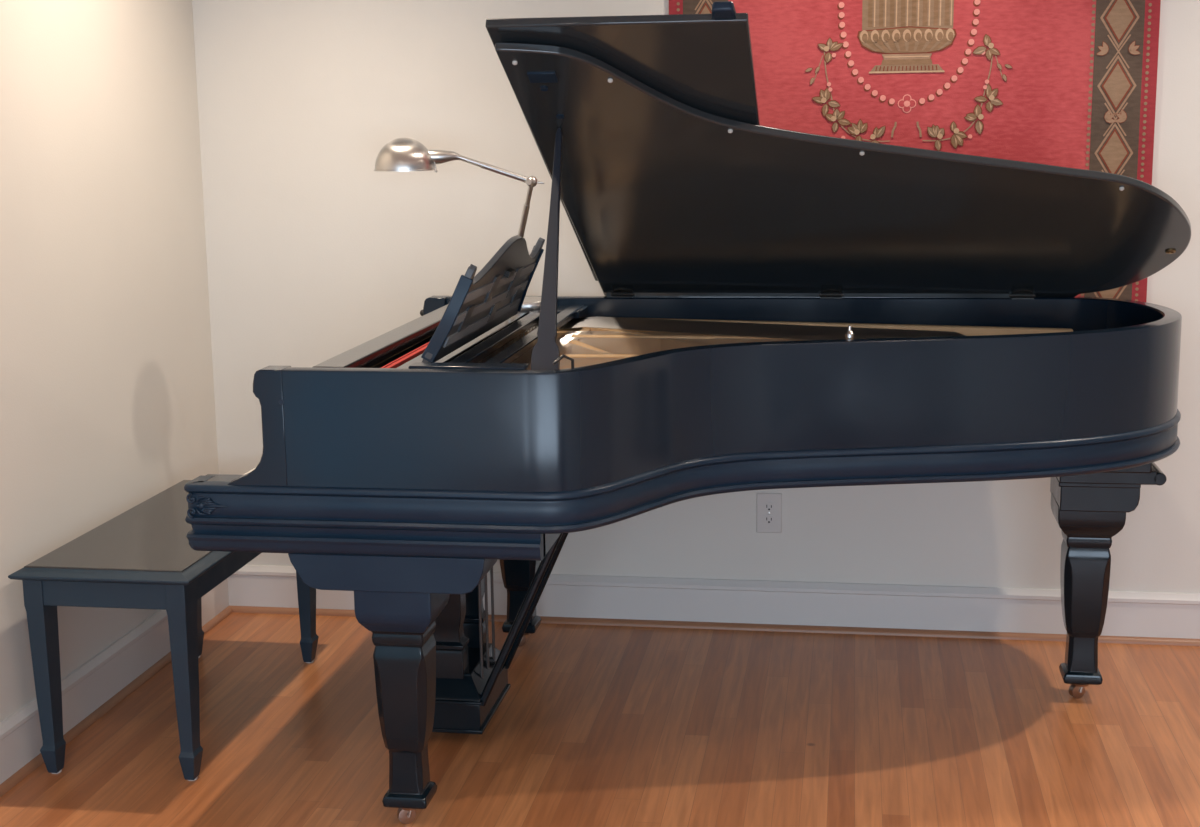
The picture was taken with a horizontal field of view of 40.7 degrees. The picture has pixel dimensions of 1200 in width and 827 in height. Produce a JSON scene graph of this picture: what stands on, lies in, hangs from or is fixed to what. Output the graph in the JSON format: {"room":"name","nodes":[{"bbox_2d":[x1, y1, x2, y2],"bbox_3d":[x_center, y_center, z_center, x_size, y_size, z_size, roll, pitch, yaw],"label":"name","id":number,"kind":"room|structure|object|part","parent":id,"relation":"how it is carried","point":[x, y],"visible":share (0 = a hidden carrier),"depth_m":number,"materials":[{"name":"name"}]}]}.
{"room":"music room","nodes":[
{"label":"music room","id":0,"kind":"room"},
{"bbox_2d":[0,0,218,722],"bbox_3d":[-1.818,-0.024,1.447,0.120,2.620,7.420,1,10,9],"label":"wall","id":1,"kind":"structure","parent":0,"point":[107,399],"depth_m":4.22,"materials":[{"name":"beige paint"}]},
{"bbox_2d":[0,578,228,783],"bbox_3d":[-1.466,0.881,3.349,0.020,0.148,3.700,1,10,9],"label":"baseboard","id":2,"kind":"structure","parent":1,"relation":"attached to","point":[89,686],"depth_m":4.25,"materials":[{"name":"grey paint"}]},
{"bbox_2d":[0,606,231,796],"bbox_3d":[-1.452,0.948,3.350,0.017,0.017,3.684,1,10,9],"label":"trim","id":3,"kind":"structure","parent":1,"relation":"attached to","point":[22,773],"depth_m":4.26,"materials":[{"name":"brown wood"}]},
{"bbox_2d":[0,612,1199,826],"bbox_3d":[1.024,1.347,1.241,5.800,0.080,7.400,1,10,9],"label":"floor","id":4,"kind":"structure","parent":0,"point":[595,725],"depth_m":4.03,"materials":[{"name":"brown wood"}]},
{"bbox_2d":[8,480,318,780],"bbox_3d":[-1.072,0.530,4.215,0.439,0.520,0.970,1,10,9],"label":"piano bench","id":5,"kind":"object","parent":4,"relation":"on","point":[142,557],"visible":0.8,"depth_m":3.79,"materials":[{"name":"paint"}]},
{"bbox_3d":[-1.310,0.617,3.829,0.047,0.485,0.070,1,10,9],"label":"leg","id":6,"kind":"part","parent":5,"relation":"part of","materials":[{"name":"paint"}]},
{"bbox_3d":[-1.075,0.277,4.168,0.386,0.004,0.917,1,10,9],"label":"panel","id":7,"kind":"part","parent":5,"relation":"part of","materials":[{"name":"grey wood"}]},
{"bbox_3d":[-0.965,0.622,3.776,0.047,0.485,0.070,1,10,9],"label":"leg","id":8,"kind":"part","parent":5,"relation":"part of","materials":[{"name":"paint"}]},
{"bbox_3d":[-1.179,0.465,4.658,0.047,0.485,0.070,1,10,9],"label":"leg","id":9,"kind":"part","parent":5,"relation":"part of","materials":[{"name":"paint"}]},
{"bbox_3d":[-0.834,0.469,4.605,0.047,0.485,0.070,1,10,9],"label":"leg","id":10,"kind":"part","parent":5,"relation":"part of","materials":[{"name":"paint"}]},
{"bbox_2d":[184,1,1190,823],"bbox_3d":[0.324,-0.060,3.927,2.272,1.747,1.502,1,10,9],"label":"grand piano","id":11,"kind":"object","parent":4,"relation":"on","point":[778,308],"visible":1,"depth_m":3.68,"materials":[{"name":"blue paint"}]},
{"bbox_3d":[-0.717,0.062,3.399,0.140,0.322,0.060,1,10,9],"label":"arm","id":12,"kind":"part","parent":11,"relation":"part of","materials":[{"name":"blue paint"}]},
{"bbox_3d":[-0.393,0.141,4.062,0.769,0.063,1.442,1,10,9],"label":"keybed moulding","id":13,"kind":"part","parent":11,"relation":"part of","materials":[{"name":"black wood"}]},
{"bbox_3d":[-0.434,0.320,3.470,0.424,0.078,0.178,1,10,9],"label":"leg plate","id":14,"kind":"part","parent":11,"relation":"part of","materials":[{"name":"black wood"}]},
{"bbox_3d":[-0.420,0.652,3.529,0.119,0.407,0.119,1,10,9],"label":"leg","id":15,"kind":"part","parent":11,"relation":"part of","materials":[{"name":"black paint"}]},
{"bbox_3d":[-0.509,-0.181,4.721,0.140,0.322,0.060,1,10,9],"label":"arm","id":16,"kind":"part","parent":11,"relation":"part of","materials":[{"name":"blue paint"}]},
{"bbox_2d":[374,138,543,310],"bbox_3d":[-0.346,-0.509,4.394,0.520,0.480,0.234,-7,12,-30],"label":"desk lamp","id":17,"kind":"object","parent":11,"relation":"on","point":[399,154],"visible":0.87,"depth_m":4.28,"materials":[{"name":"silver metal"}]},
{"bbox_3d":[-0.520,-0.689,4.300,0.164,0.086,0.164,1,10,9],"label":"lamp shade","id":18,"kind":"part","parent":17,"relation":"part of","materials":[{"name":"silver metal"}]},
{"bbox_2d":[428,150,459,163],"bbox_3d":[-0.415,-0.683,4.309,0.081,0.039,0.050,1,10,9],"label":"socket","id":19,"kind":"object","parent":17,"relation":"attached to","point":[434,156],"depth_m":4.30,"materials":[{"name":"silver metal"}]},
{"bbox_3d":[-0.293,-0.658,4.338,0.193,0.080,0.018,-2,10,-9],"label":"arm","id":20,"kind":"part","parent":17,"relation":"part of","materials":[{"name":"silver metal"}]},
{"bbox_3d":[-0.220,-0.472,4.470,0.027,0.327,0.179,-7,12,-29],"label":"arm","id":21,"kind":"part","parent":17,"relation":"part of","materials":[{"name":"silver metal"}]},
{"bbox_2d":[397,311,529,367],"bbox_3d":[-0.333,-0.178,3.994,0.120,0.029,1.328,1,10,9],"label":"shelf","id":22,"kind":"object","parent":11,"relation":"attached to","point":[410,358],"depth_m":3.81,"materials":[{"name":"black paint"}]},
{"bbox_2d":[408,362,529,369],"bbox_3d":[-0.270,-0.082,3.346,0.245,0.038,0.054,1,10,9],"label":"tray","id":23,"kind":"object","parent":11,"relation":"on","point":[417,365],"depth_m":3.33,"materials":[{"name":"black paint"}]},
{"bbox_3d":[-0.300,0.440,4.036,0.008,0.460,0.007,1,10,9],"label":"pedal rod","id":24,"kind":"part","parent":11,"relation":"part of","materials":[{"name":"grey metal"}]},
{"bbox_3d":[-0.290,0.428,4.104,0.008,0.460,0.007,1,10,9],"label":"pedal rod","id":25,"kind":"part","parent":11,"relation":"part of","materials":[{"name":"grey metal"}]},
{"bbox_3d":[-0.279,0.415,4.172,0.008,0.460,0.007,1,10,9],"label":"pedal rod","id":26,"kind":"part","parent":11,"relation":"part of","materials":[{"name":"grey metal"}]},
{"bbox_2d":[448,304,583,362],"bbox_3d":[-0.200,-0.189,3.997,0.117,0.019,1.270,1,10,9],"label":"desk tray","id":27,"kind":"object","parent":11,"relation":"on","point":[569,316],"depth_m":3.94,"materials":[{"name":"black paint"}]},
{"bbox_3d":[-0.232,0.433,4.722,0.119,0.407,0.119,1,10,9],"label":"leg","id":28,"kind":"part","parent":11,"relation":"part of","materials":[{"name":"black paint"}]},
{"bbox_2d":[527,72,557,82],"bbox_3d":[-0.121,-0.710,3.417,0.060,0.022,0.037,1,10,9],"label":"socket","id":29,"kind":"object","parent":11,"relation":"attached to","point":[532,77],"depth_m":3.41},
{"bbox_2d":[540,86,547,90],"bbox_3d":[-0.120,-0.696,3.466,0.018,0.012,0.017,1,10,9],"label":"cup","id":30,"kind":"object","parent":11,"relation":"on","point":[542,88],"depth_m":3.46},
{"bbox_2d":[530,306,587,318],"bbox_3d":[-0.151,-0.286,4.552,0.215,0.020,0.149,1,10,9],"label":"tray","id":31,"kind":"object","parent":11,"relation":"on","point":[581,312],"depth_m":4.52,"materials":[{"name":"black paint"}]},
{"bbox_2d":[556,114,563,118],"bbox_3d":[-0.089,-0.658,3.587,0.018,0.012,0.017,1,10,9],"label":"cup","id":32,"kind":"object","parent":11,"relation":"on","point":[558,116],"depth_m":3.58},
{"bbox_3d":[0.327,0.077,3.956,2.223,0.087,1.484,1,10,9],"label":"belt moulding","id":33,"kind":"part","parent":11,"relation":"part of","materials":[{"name":"black wood"}]},
{"bbox_3d":[0.660,-0.540,3.877,1.567,0.660,1.271,1,10,9],"label":"lid","id":34,"kind":"part","parent":11,"relation":"part of","materials":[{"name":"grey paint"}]},
{"bbox_3d":[1.266,0.501,4.237,0.119,0.407,0.119,1,10,9],"label":"leg","id":35,"kind":"part","parent":11,"relation":"part of","materials":[{"name":"black paint"}]},
{"bbox_3d":[1.304,0.175,4.182,0.258,0.112,0.260,1,10,9],"label":"tail leg plate","id":36,"kind":"part","parent":11,"relation":"part of","materials":[{"name":"black paint"}]},
{"bbox_2d":[192,0,1199,593],"bbox_3d":[1.567,-0.635,4.557,5.600,2.620,0.120,1,10,9],"label":"wall","id":37,"kind":"structure","parent":0,"point":[315,254],"depth_m":4.81,"materials":[{"name":"beige paint"}]},
{"bbox_2d":[228,565,1199,638],"bbox_3d":[1.573,0.593,4.710,5.600,0.148,0.020,1,10,9],"label":"baseboard","id":38,"kind":"structure","parent":37,"relation":"attached to","point":[929,607],"depth_m":4.85,"materials":[{"name":"grey paint"}]},
{"bbox_2d":[230,606,1199,645],"bbox_3d":[1.579,0.661,4.707,5.584,0.017,0.017,1,10,9],"label":"trim","id":39,"kind":"structure","parent":37,"relation":"attached to","point":[236,609],"depth_m":4.85,"materials":[{"name":"brown wood"}]},
{"bbox_2d":[756,493,781,532],"bbox_3d":[0.505,0.297,4.830,0.076,0.122,0.009,1,10,9],"label":"electrical outlet","id":40,"kind":"object","parent":37,"relation":"attached to","point":[768,505],"visible":1,"depth_m":4.83,"materials":[{"name":"grey plastic"}]},
{"bbox_2d":[763,502,774,511],"bbox_3d":[0.504,0.279,4.824,0.035,0.027,0.003,1,10,9],"label":"receptacle","id":41,"kind":"object","parent":40,"relation":"attached to","point":[767,506],"depth_m":4.82,"materials":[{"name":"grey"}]},
{"bbox_2d":[763,515,774,523],"bbox_3d":[0.505,0.317,4.830,0.035,0.027,0.003,1,10,9],"label":"receptacle","id":42,"kind":"object","parent":40,"relation":"attached to","point":[767,519],"depth_m":4.83,"materials":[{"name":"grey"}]},
{"bbox_2d":[669,0,1160,301],"bbox_3d":[0.863,-0.919,4.543,1.344,1.723,0.016,1,10,9],"label":"tapestry","id":43,"kind":"object","parent":37,"relation":"attached to","point":[1063,83],"visible":0.46,"depth_m":4.52,"materials":[{"name":"red fabric"}]}
]}

